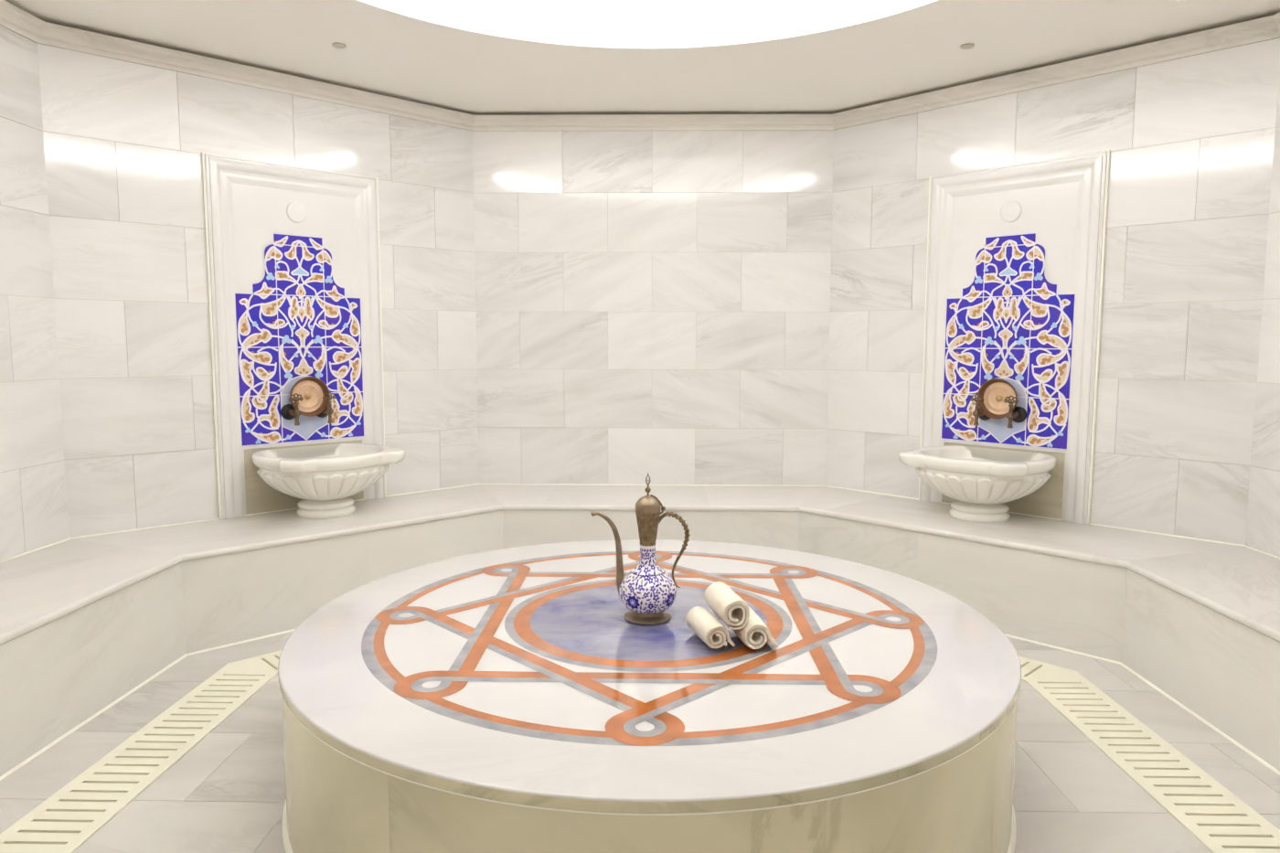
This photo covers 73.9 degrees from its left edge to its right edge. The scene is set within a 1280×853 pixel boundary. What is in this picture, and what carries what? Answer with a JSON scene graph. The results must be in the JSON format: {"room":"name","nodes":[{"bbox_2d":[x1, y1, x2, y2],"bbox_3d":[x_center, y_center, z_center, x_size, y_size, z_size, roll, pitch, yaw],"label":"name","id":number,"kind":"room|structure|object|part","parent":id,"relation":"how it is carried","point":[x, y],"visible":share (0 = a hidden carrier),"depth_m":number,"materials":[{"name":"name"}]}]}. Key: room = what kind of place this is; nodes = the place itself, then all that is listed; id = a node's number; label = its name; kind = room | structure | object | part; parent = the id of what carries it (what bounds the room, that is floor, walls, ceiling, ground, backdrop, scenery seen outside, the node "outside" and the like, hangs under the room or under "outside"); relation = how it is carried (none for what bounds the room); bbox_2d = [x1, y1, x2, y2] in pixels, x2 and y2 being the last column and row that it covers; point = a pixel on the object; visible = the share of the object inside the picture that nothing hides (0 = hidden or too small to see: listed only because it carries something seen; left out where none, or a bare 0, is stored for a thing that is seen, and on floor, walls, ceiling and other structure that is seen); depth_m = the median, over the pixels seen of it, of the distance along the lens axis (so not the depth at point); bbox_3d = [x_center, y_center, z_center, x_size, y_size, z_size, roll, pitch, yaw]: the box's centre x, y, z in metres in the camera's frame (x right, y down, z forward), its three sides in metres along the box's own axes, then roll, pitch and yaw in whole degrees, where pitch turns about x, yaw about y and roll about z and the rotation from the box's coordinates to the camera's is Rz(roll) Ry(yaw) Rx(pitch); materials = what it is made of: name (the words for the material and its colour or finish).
{"room":"spa","nodes":[
{"label":"spa","id":0,"kind":"room"},
{"bbox_2d":[0,25,69,560],"bbox_3d":[-2.585,-0.292,2.583,0.156,2.620,2.224,0,6,1],"label":"wall","id":1,"kind":"structure","parent":0,"point":[34,504],"depth_m":3.45,"materials":[{"name":"stone"}]},
{"bbox_2d":[0,0,44,42],"bbox_3d":[-2.482,-1.517,2.460,0.056,0.077,2.100,0,6,1],"label":"trim","id":2,"kind":"structure","parent":1,"relation":"attached to","point":[12,17],"depth_m":3.38,"materials":[{"name":"stone"}]},
{"bbox_2d":[37,43,478,537],"bbox_3d":[-1.786,-0.470,4.403,2.224,2.620,0.155,-5,8,-44],"label":"wall","id":3,"kind":"structure","parent":0,"point":[124,142],"depth_m":3.95,"materials":[{"name":"stone"}]},
{"bbox_2d":[37,21,474,130],"bbox_3d":[-1.714,-1.688,4.210,2.100,0.077,0.056,-5,8,-44],"label":"trim","id":4,"kind":"structure","parent":3,"relation":"attached to","point":[53,35],"depth_m":4.03,"materials":[{"name":"stone"}]},
{"bbox_2d":[201,151,386,519],"bbox_3d":[-1.720,-0.442,4.338,0.874,1.735,0.030,-5,8,-44],"label":"panel","id":5,"kind":"object","parent":3,"relation":"attached to","point":[293,253],"visible":0.99,"depth_m":4.27,"materials":[{"name":"stone"}]},
{"bbox_2d":[280,393,303,426],"bbox_3d":[-1.742,-0.088,4.271,0.082,0.161,0.119,-5,8,-44],"label":"tap","id":6,"kind":"object","parent":5,"relation":"attached to","point":[287,411],"visible":1,"depth_m":4.25,"materials":[{"name":"black"}]},
{"bbox_3d":[-1.713,-0.102,4.239,0.026,0.050,0.026,-5,8,-44],"label":"stem","id":7,"kind":"part","parent":6,"relation":"part of","materials":[{"name":"brown metal"}]},
{"bbox_3d":[-1.713,-0.142,4.235,0.071,0.047,0.007,-5,8,-44],"label":"handle","id":8,"kind":"part","parent":6,"relation":"part of","materials":[{"name":"brown metal"}]},
{"bbox_3d":[-1.713,-0.034,4.246,0.026,0.057,0.026,-5,8,-44],"label":"spout","id":9,"kind":"part","parent":6,"relation":"part of","materials":[{"name":"brown metal"}]},
{"bbox_2d":[289,376,330,416],"bbox_3d":[-1.686,-0.153,4.330,0.203,0.203,0.039,-5,8,-44],"label":"copper bowl","id":10,"kind":"object","parent":6,"relation":"on","point":[312,389],"visible":0.88,"depth_m":4.35,"materials":[{"name":"brown metal"}]},
{"bbox_2d":[316,392,336,423],"bbox_3d":[-1.619,-0.100,4.388,0.082,0.161,0.119,-5,8,-44],"label":"tap","id":11,"kind":"object","parent":5,"relation":"attached to","point":[328,410],"visible":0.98,"depth_m":4.35,"materials":[{"name":"black"}]},
{"bbox_3d":[-1.591,-0.113,4.357,0.026,0.050,0.026,-5,8,-44],"label":"stem","id":12,"kind":"part","parent":11,"relation":"part of","materials":[{"name":"brown metal"}]},
{"bbox_3d":[-1.591,-0.153,4.353,0.071,0.047,0.007,-5,8,-44],"label":"handle","id":13,"kind":"part","parent":11,"relation":"part of","materials":[{"name":"brown metal"}]},
{"bbox_3d":[-1.591,-0.045,4.363,0.026,0.057,0.026,-5,8,-44],"label":"spout","id":14,"kind":"part","parent":11,"relation":"part of","materials":[{"name":"brown metal"}]},
{"bbox_2d":[0,631,1279,852],"bbox_3d":[0.126,1.042,2.716,7.128,0.050,5.909,0,6,1],"label":"floor","id":15,"kind":"structure","parent":0,"point":[227,794],"depth_m":2.51,"materials":[{"name":"stone"}]},
{"bbox_2d":[0,537,187,780],"bbox_3d":[-2.184,0.801,2.683,0.648,0.427,2.095,0,6,1],"label":"bench","id":16,"kind":"object","parent":15,"relation":"on","point":[84,625],"visible":1,"depth_m":2.94,"materials":[{"name":"white stone"}]},
{"bbox_3d":[-2.184,0.609,2.664,0.648,0.030,2.095,0,6,1],"label":"seat","id":17,"kind":"part","parent":16,"relation":"part of","materials":[{"name":"stone"}]},
{"bbox_2d":[0,663,277,852],"bbox_3d":[-1.532,1.012,2.691,0.237,0.006,1.384,0,6,1],"label":"drain grate","id":18,"kind":"object","parent":15,"relation":"on","point":[68,818],"visible":1,"depth_m":2.55,"materials":[{"name":"beige plastic"}]},
{"bbox_2d":[228,650,281,674],"bbox_3d":[-1.056,0.907,3.774,1.384,0.006,0.237,-5,8,-44],"label":"drain grate","id":19,"kind":"object","parent":15,"relation":"on","point":[269,662],"visible":0.11,"depth_m":3.39,"materials":[{"name":"beige plastic"}]},
{"bbox_2d":[70,483,503,655],"bbox_3d":[-1.508,0.650,4.222,2.095,0.427,0.648,-5,8,-44],"label":"bench","id":20,"kind":"object","parent":15,"relation":"on","point":[251,577],"visible":0.86,"depth_m":3.85,"materials":[{"name":"white stone"}]},
{"bbox_3d":[-1.508,0.459,4.203,2.095,0.030,0.648,-5,8,-44],"label":"seat","id":21,"kind":"part","parent":20,"relation":"part of","materials":[{"name":"stone"}]},
{"bbox_2d":[251,443,405,519],"bbox_3d":[-1.534,0.282,4.213,0.660,0.320,0.545,-5,8,-44],"label":"basin","id":22,"kind":"object","parent":20,"relation":"on","point":[324,476],"visible":1,"depth_m":4.08,"materials":[{"name":"white stone"}]},
{"bbox_3d":[-1.541,0.271,4.219,0.618,0.176,0.526,-5,8,-44],"label":"fluted bowl","id":23,"kind":"part","parent":22,"relation":"part of","materials":[{"name":"stone"}]},
{"bbox_2d":[277,539,1021,852],"bbox_3d":[0.025,0.804,2.640,2.112,0.437,2.112,0,6,1],"label":"platform","id":24,"kind":"object","parent":15,"relation":"on","point":[506,700],"visible":0.91,"depth_m":1.97,"materials":[{"name":"stone"}]},
{"bbox_2d":[590,472,690,624],"bbox_3d":[0.006,0.361,2.601,0.267,0.452,0.178,3,6,29],"label":"ewer","id":25,"kind":"object","parent":24,"relation":"on","point":[647,591],"visible":1,"depth_m":2.56,"materials":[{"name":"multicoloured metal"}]},
{"bbox_3d":[-0.098,0.388,2.596,0.102,0.261,0.025,0,6,1],"label":"spout","id":26,"kind":"part","parent":25,"relation":"part of","materials":[{"name":"gold metal"}]},
{"bbox_3d":[0.024,0.233,2.579,0.078,0.050,0.078,0,6,1],"label":"lid","id":27,"kind":"part","parent":25,"relation":"part of","materials":[{"name":"gold metal"}]},
{"bbox_3d":[0.101,0.376,2.591,0.102,0.237,0.018,0,6,1],"label":"handle","id":28,"kind":"part","parent":25,"relation":"part of","materials":[{"name":"gold metal"}]},
{"bbox_2d":[684,606,735,649],"bbox_3d":[0.197,0.565,2.402,0.092,0.072,0.188,-1,6,-15],"label":"rolled towel","id":29,"kind":"object","parent":24,"relation":"on","point":[712,633],"visible":1,"depth_m":2.34,"materials":[{"name":"beige fabric"}]},
{"bbox_2d":[704,582,750,629],"bbox_3d":[0.244,0.504,2.400,0.084,0.087,0.194,-1,6,-12],"label":"rolled towel","id":30,"kind":"object","parent":29,"relation":"on","point":[723,602],"visible":1,"depth_m":2.34,"materials":[{"name":"beige fabric"}]},
{"bbox_2d":[734,605,778,649],"bbox_3d":[0.318,0.561,2.404,0.106,0.078,0.185,-1,6,-9],"label":"rolled towel","id":31,"kind":"object","parent":24,"relation":"on","point":[754,634],"visible":0.75,"depth_m":2.32,"materials":[{"name":"beige fabric"}]},
{"bbox_2d":[479,483,825,551],"bbox_3d":[0.063,0.593,4.834,2.095,0.427,0.648,0,6,1],"label":"bench","id":32,"kind":"object","parent":15,"relation":"on","point":[534,514],"visible":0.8,"depth_m":4.53,"materials":[{"name":"white stone"}]},
{"bbox_3d":[0.063,0.401,4.815,2.095,0.030,0.648,0,6,1],"label":"seat","id":33,"kind":"part","parent":32,"relation":"part of","materials":[{"name":"stone"}]},
{"bbox_2d":[798,485,1244,664],"bbox_3d":[1.609,0.662,4.162,0.648,0.427,2.095,-5,8,-44],"label":"bench","id":34,"kind":"object","parent":15,"relation":"on","point":[1056,583],"visible":0.88,"depth_m":3.78,"materials":[{"name":"white stone"}]},
{"bbox_2d":[898,446,1055,522],"bbox_3d":[1.637,0.294,4.152,0.545,0.320,0.660,-5,8,-44],"label":"basin","id":35,"kind":"object","parent":34,"relation":"on","point":[979,479],"visible":1,"depth_m":4.02,"materials":[{"name":"white stone"}]},
{"bbox_3d":[1.644,0.283,4.158,0.526,0.176,0.618,-5,8,-44],"label":"fluted bowl","id":36,"kind":"part","parent":35,"relation":"part of","materials":[{"name":"stone"}]},
{"bbox_3d":[1.609,0.471,4.143,0.648,0.030,2.095,-5,8,-44],"label":"seat","id":37,"kind":"part","parent":34,"relation":"part of","materials":[{"name":"stone"}]},
{"bbox_2d":[1018,656,1074,682],"bbox_3d":[1.138,0.915,3.732,0.237,0.006,1.384,-5,8,-44],"label":"drain grate","id":38,"kind":"object","parent":15,"relation":"on","point":[1030,668],"visible":0.06,"depth_m":3.33,"materials":[{"name":"beige plastic"}]},
{"bbox_2d":[1025,671,1279,852],"bbox_3d":[1.571,1.024,2.632,0.237,0.006,1.384,0,6,1],"label":"drain grate","id":39,"kind":"object","parent":15,"relation":"on","point":[1219,819],"visible":1,"depth_m":2.53,"materials":[{"name":"beige plastic"}]},
{"bbox_2d":[1120,544,1279,775],"bbox_3d":[2.224,0.818,2.599,0.648,0.427,2.095,0,6,1],"label":"bench","id":40,"kind":"object","parent":15,"relation":"on","point":[1201,629],"visible":1,"depth_m":2.94,"materials":[{"name":"white stone"}]},
{"bbox_3d":[2.224,0.626,2.580,0.648,0.030,2.095,0,6,1],"label":"seat","id":41,"kind":"part","parent":40,"relation":"part of","materials":[{"name":"stone"}]},
{"bbox_2d":[4,0,1279,115],"bbox_3d":[0.024,-1.567,2.406,5.370,0.001,5.370,0,6,1],"label":"ceiling","id":42,"kind":"structure","parent":0,"point":[915,51],"depth_m":3.88,"materials":[{"name":"white paint"}]},
{"bbox_2d":[331,42,346,48],"bbox_3d":[-1.345,-1.703,3.803,0.060,0.006,0.060,0,6,1],"label":"ceiling fitting","id":43,"kind":"object","parent":42,"relation":"attached to","point":[336,45],"visible":1,"depth_m":3.79,"materials":[{"name":"beige"}]},
{"bbox_2d":[960,43,974,49],"bbox_3d":[1.463,-1.697,3.799,0.060,0.006,0.060,0,6,1],"label":"ceiling fitting","id":44,"kind":"object","parent":42,"relation":"attached to","point":[965,46],"visible":1,"depth_m":3.79,"materials":[{"name":"beige"}]},
{"bbox_2d":[357,0,938,48],"bbox_3d":[0.025,-1.947,2.369,3.200,0.764,3.200,0,6,1],"label":"ceiling","id":45,"kind":"structure","parent":0,"point":[464,15],"depth_m":3.74,"materials":[{"name":"white paint"}]},
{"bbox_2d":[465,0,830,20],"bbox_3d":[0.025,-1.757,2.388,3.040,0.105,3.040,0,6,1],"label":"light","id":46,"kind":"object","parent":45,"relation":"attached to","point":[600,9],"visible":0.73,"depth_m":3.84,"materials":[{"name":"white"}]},
{"bbox_2d":[472,129,833,485],"bbox_3d":[0.072,-0.538,5.127,2.224,2.620,0.157,0,6,1],"label":"wall","id":47,"kind":"structure","parent":0,"point":[656,304],"depth_m":5.03,"materials":[{"name":"stone"}]},
{"bbox_2d":[472,114,833,131],"bbox_3d":[0.073,-1.754,4.907,2.100,0.077,0.056,0,6,1],"label":"trim","id":48,"kind":"structure","parent":47,"relation":"attached to","point":[578,122],"depth_m":4.90,"materials":[{"name":"stone"}]},
{"bbox_2d":[825,37,1279,544],"bbox_3d":[1.901,-0.456,4.332,0.155,2.620,2.224,-5,8,-44],"label":"wall","id":49,"kind":"structure","parent":0,"point":[1190,140],"depth_m":3.86,"materials":[{"name":"stone"}]},
{"bbox_2d":[918,149,1110,524],"bbox_3d":[1.833,-0.428,4.270,0.031,1.735,0.874,-5,8,-44],"label":"panel","id":50,"kind":"object","parent":49,"relation":"attached to","point":[1015,264],"visible":0.98,"depth_m":4.20,"materials":[{"name":"stone"}]},
{"bbox_2d":[970,394,990,426],"bbox_3d":[1.732,-0.087,4.324,0.119,0.161,0.082,-5,8,-44],"label":"tap","id":51,"kind":"object","parent":50,"relation":"attached to","point":[976,412],"visible":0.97,"depth_m":4.29,"materials":[{"name":"black"}]},
{"bbox_3d":[1.702,-0.033,4.301,0.026,0.057,0.026,-5,8,-44],"label":"spout","id":52,"kind":"part","parent":51,"relation":"part of","materials":[{"name":"brown metal"}]},
{"bbox_3d":[1.702,-0.101,4.294,0.026,0.050,0.026,-5,8,-44],"label":"stem","id":53,"kind":"part","parent":51,"relation":"part of","materials":[{"name":"brown metal"}]},
{"bbox_3d":[1.702,-0.141,4.290,0.007,0.047,0.071,-5,8,-44],"label":"handle","id":54,"kind":"part","parent":51,"relation":"part of","materials":[{"name":"brown metal"}]},
{"bbox_2d":[976,378,1017,418],"bbox_3d":[1.797,-0.140,4.263,0.039,0.203,0.203,-5,8,-44],"label":"copper bowl","id":55,"kind":"object","parent":51,"relation":"on","point":[994,391],"visible":0.91,"depth_m":4.28,"materials":[{"name":"brown metal"}]},
{"bbox_2d":[1003,395,1026,427],"bbox_3d":[1.849,-0.075,4.202,0.119,0.161,0.082,-5,8,-44],"label":"tap","id":56,"kind":"object","parent":50,"relation":"attached to","point":[1018,414],"visible":0.99,"depth_m":4.19,"materials":[{"name":"black"}]},
{"bbox_3d":[1.819,-0.020,4.179,0.026,0.057,0.026,-5,8,-44],"label":"spout","id":57,"kind":"part","parent":56,"relation":"part of","materials":[{"name":"brown metal"}]},
{"bbox_3d":[1.819,-0.088,4.172,0.026,0.050,0.026,-5,8,-44],"label":"stem","id":58,"kind":"part","parent":56,"relation":"part of","materials":[{"name":"brown metal"}]},
{"bbox_3d":[1.820,-0.129,4.168,0.007,0.047,0.071,-5,8,-44],"label":"handle","id":59,"kind":"part","parent":56,"relation":"part of","materials":[{"name":"brown metal"}]},
{"bbox_2d":[832,14,1279,129],"bbox_3d":[1.831,-1.675,4.142,0.056,0.077,2.100,-5,8,-44],"label":"trim","id":60,"kind":"structure","parent":49,"relation":"attached to","point":[1264,28],"depth_m":3.94,"materials":[{"name":"paint"}]},
{"bbox_2d":[1245,71,1279,556],"bbox_3d":[2.629,-0.272,2.483,0.155,2.620,2.224,0,6,1],"label":"wall","id":61,"kind":"structure","parent":0,"point":[1263,522],"depth_m":3.47,"materials":[{"name":"stone"}]},
{"bbox_2d":[1274,11,1279,31],"bbox_3d":[2.531,-1.498,2.364,0.056,0.077,2.100,0,6,1],"label":"trim","id":62,"kind":"structure","parent":61,"relation":"attached to","point":[1276,16],"depth_m":3.38,"materials":[{"name":"stone"}]}
]}

